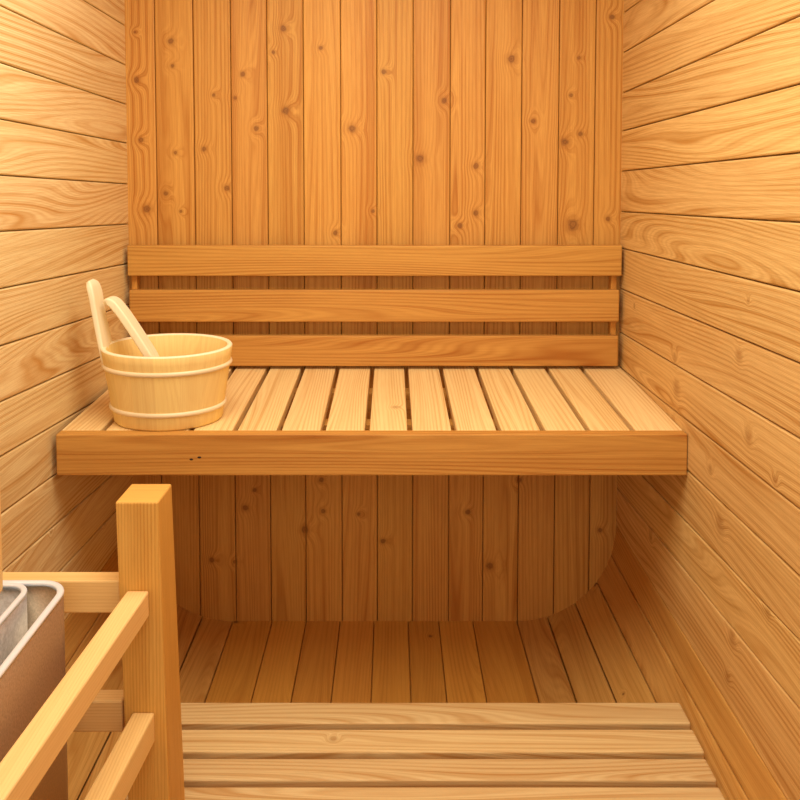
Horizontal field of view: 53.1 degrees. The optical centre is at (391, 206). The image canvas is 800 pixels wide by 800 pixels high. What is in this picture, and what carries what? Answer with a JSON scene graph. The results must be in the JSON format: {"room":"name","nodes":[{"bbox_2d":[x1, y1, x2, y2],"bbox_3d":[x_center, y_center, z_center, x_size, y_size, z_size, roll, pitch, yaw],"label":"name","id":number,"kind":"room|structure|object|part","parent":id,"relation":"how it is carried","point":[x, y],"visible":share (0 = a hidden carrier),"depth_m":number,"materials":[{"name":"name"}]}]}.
{"room":"sauna","nodes":[
{"label":"sauna","id":0,"kind":"room"},
{"bbox_2d":[0,0,231,799],"bbox_3d":[-0.625,0.221,0.850,0.318,2.170,2.874,0,3,0],"label":"wall","id":1,"kind":"structure","parent":0,"point":[64,197],"depth_m":1.81,"materials":[{"name":"brown wood"}]},
{"bbox_2d":[77,621,616,799],"bbox_3d":[-0.050,1.304,0.906,1.400,0.040,2.874,0,3,0],"label":"floor","id":2,"kind":"structure","parent":0,"point":[260,661],"depth_m":2.14,"materials":[{"name":"brown wood"}]},
{"bbox_2d":[0,580,67,799],"bbox_3d":[-0.624,0.815,1.045,0.250,0.442,0.444,0,3,0],"label":"heater","id":3,"kind":"object","parent":2,"relation":"on","point":[32,630],"visible":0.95,"depth_m":1.16,"materials":[{"name":"metal"}]},
{"bbox_2d":[0,496,2,591],"bbox_3d":[-0.601,0.479,1.192,0.032,0.200,0.020,0,3,0],"label":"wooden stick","id":4,"kind":"object","parent":3,"relation":"on","point":[1,573],"visible":1,"depth_m":1.20,"materials":[{"name":"brown wood"}]},
{"bbox_2d":[0,589,27,665],"bbox_3d":[-0.637,0.686,1.074,0.161,0.175,0.352,0,3,0],"label":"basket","id":5,"kind":"object","parent":3,"relation":"on","point":[13,602],"depth_m":1.19,"materials":[{"name":"metal"}]},
{"bbox_2d":[0,484,184,799],"bbox_3d":[-0.551,0.886,0.839,0.396,0.801,1.082,0,3,0],"label":"guard rail","id":6,"kind":"object","parent":2,"relation":"on","point":[145,762],"visible":0.96,"depth_m":1.27,"materials":[{"name":"brown wood"}]},
{"bbox_3d":[-0.594,0.630,1.308,0.310,0.054,0.030,0,3,0],"label":"rail","id":7,"kind":"part","parent":6,"relation":"part of","materials":[{"name":"brown wood"}]},
{"bbox_3d":[-0.433,0.655,0.825,0.092,0.042,0.900,0,3,0],"label":"rail","id":8,"kind":"part","parent":6,"relation":"part of","materials":[{"name":"brown wood"}]},
{"bbox_3d":[-0.594,0.830,1.318,0.310,0.054,0.030,0,3,0],"label":"rail","id":9,"kind":"part","parent":6,"relation":"part of","materials":[{"name":"brown wood"}]},
{"bbox_3d":[-0.427,0.858,0.836,0.035,0.049,0.903,0,3,4],"label":"rail","id":10,"kind":"part","parent":6,"relation":"part of","materials":[{"name":"brown wood"}]},
{"bbox_3d":[-0.396,0.857,1.333,0.086,0.785,0.092,0,3,0],"label":"post","id":11,"kind":"part","parent":6,"relation":"part of","materials":[{"name":"brown wood"}]},
{"bbox_2d":[126,703,724,799],"bbox_3d":[0.066,1.159,1.572,1.102,0.179,0.297,0,3,0],"label":"duckboard","id":12,"kind":"object","parent":2,"relation":"on","point":[232,751],"visible":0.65,"depth_m":1.57,"materials":[{"name":"brown wood"}]},
{"bbox_2d":[122,0,626,625],"bbox_3d":[-0.050,0.160,2.299,1.500,2.200,0.034,0,3,0],"label":"wall","id":13,"kind":"structure","parent":0,"point":[250,122],"depth_m":2.27,"materials":[{"name":"brown wood"}]},
{"bbox_2d":[56,366,687,474],"bbox_3d":[-0.050,0.526,2.023,1.399,0.117,0.538,0,3,0],"label":"bench","id":14,"kind":"object","parent":13,"relation":"attached to","point":[560,420],"visible":0.82,"depth_m":1.78,"materials":[{"name":"brown wood"}]},
{"bbox_2d":[86,279,231,430],"bbox_3d":[-0.535,0.328,1.850,0.328,0.324,0.226,0,5,0],"label":"bucket","id":15,"kind":"object","parent":14,"relation":"on","point":[182,388],"visible":0.98,"depth_m":1.78,"materials":[{"name":"brown wood"}]},
{"bbox_3d":[-0.676,0.262,1.845,0.046,0.192,0.063,0,5,0],"label":"handle","id":16,"kind":"part","parent":15,"relation":"part of","materials":[{"name":"beige wood"}]},
{"bbox_2d":[103,296,159,356],"bbox_3d":[-0.534,0.338,1.850,0.253,0.260,0.093,0,3,0],"label":"ladle","id":17,"kind":"object","parent":15,"relation":"in","point":[116,304],"visible":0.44,"depth_m":1.83,"materials":[{"name":"beige wood"}]},
{"bbox_2d":[127,245,621,365],"bbox_3d":[-0.049,0.276,2.262,1.380,0.340,0.050,0,3,0],"label":"backrest","id":18,"kind":"object","parent":13,"relation":"attached to","point":[146,305],"visible":0.84,"depth_m":2.24,"materials":[{"name":"brown wood"}]},
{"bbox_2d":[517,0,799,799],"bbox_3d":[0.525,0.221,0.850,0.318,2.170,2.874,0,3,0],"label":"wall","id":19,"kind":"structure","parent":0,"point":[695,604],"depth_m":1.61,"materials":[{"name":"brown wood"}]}
]}

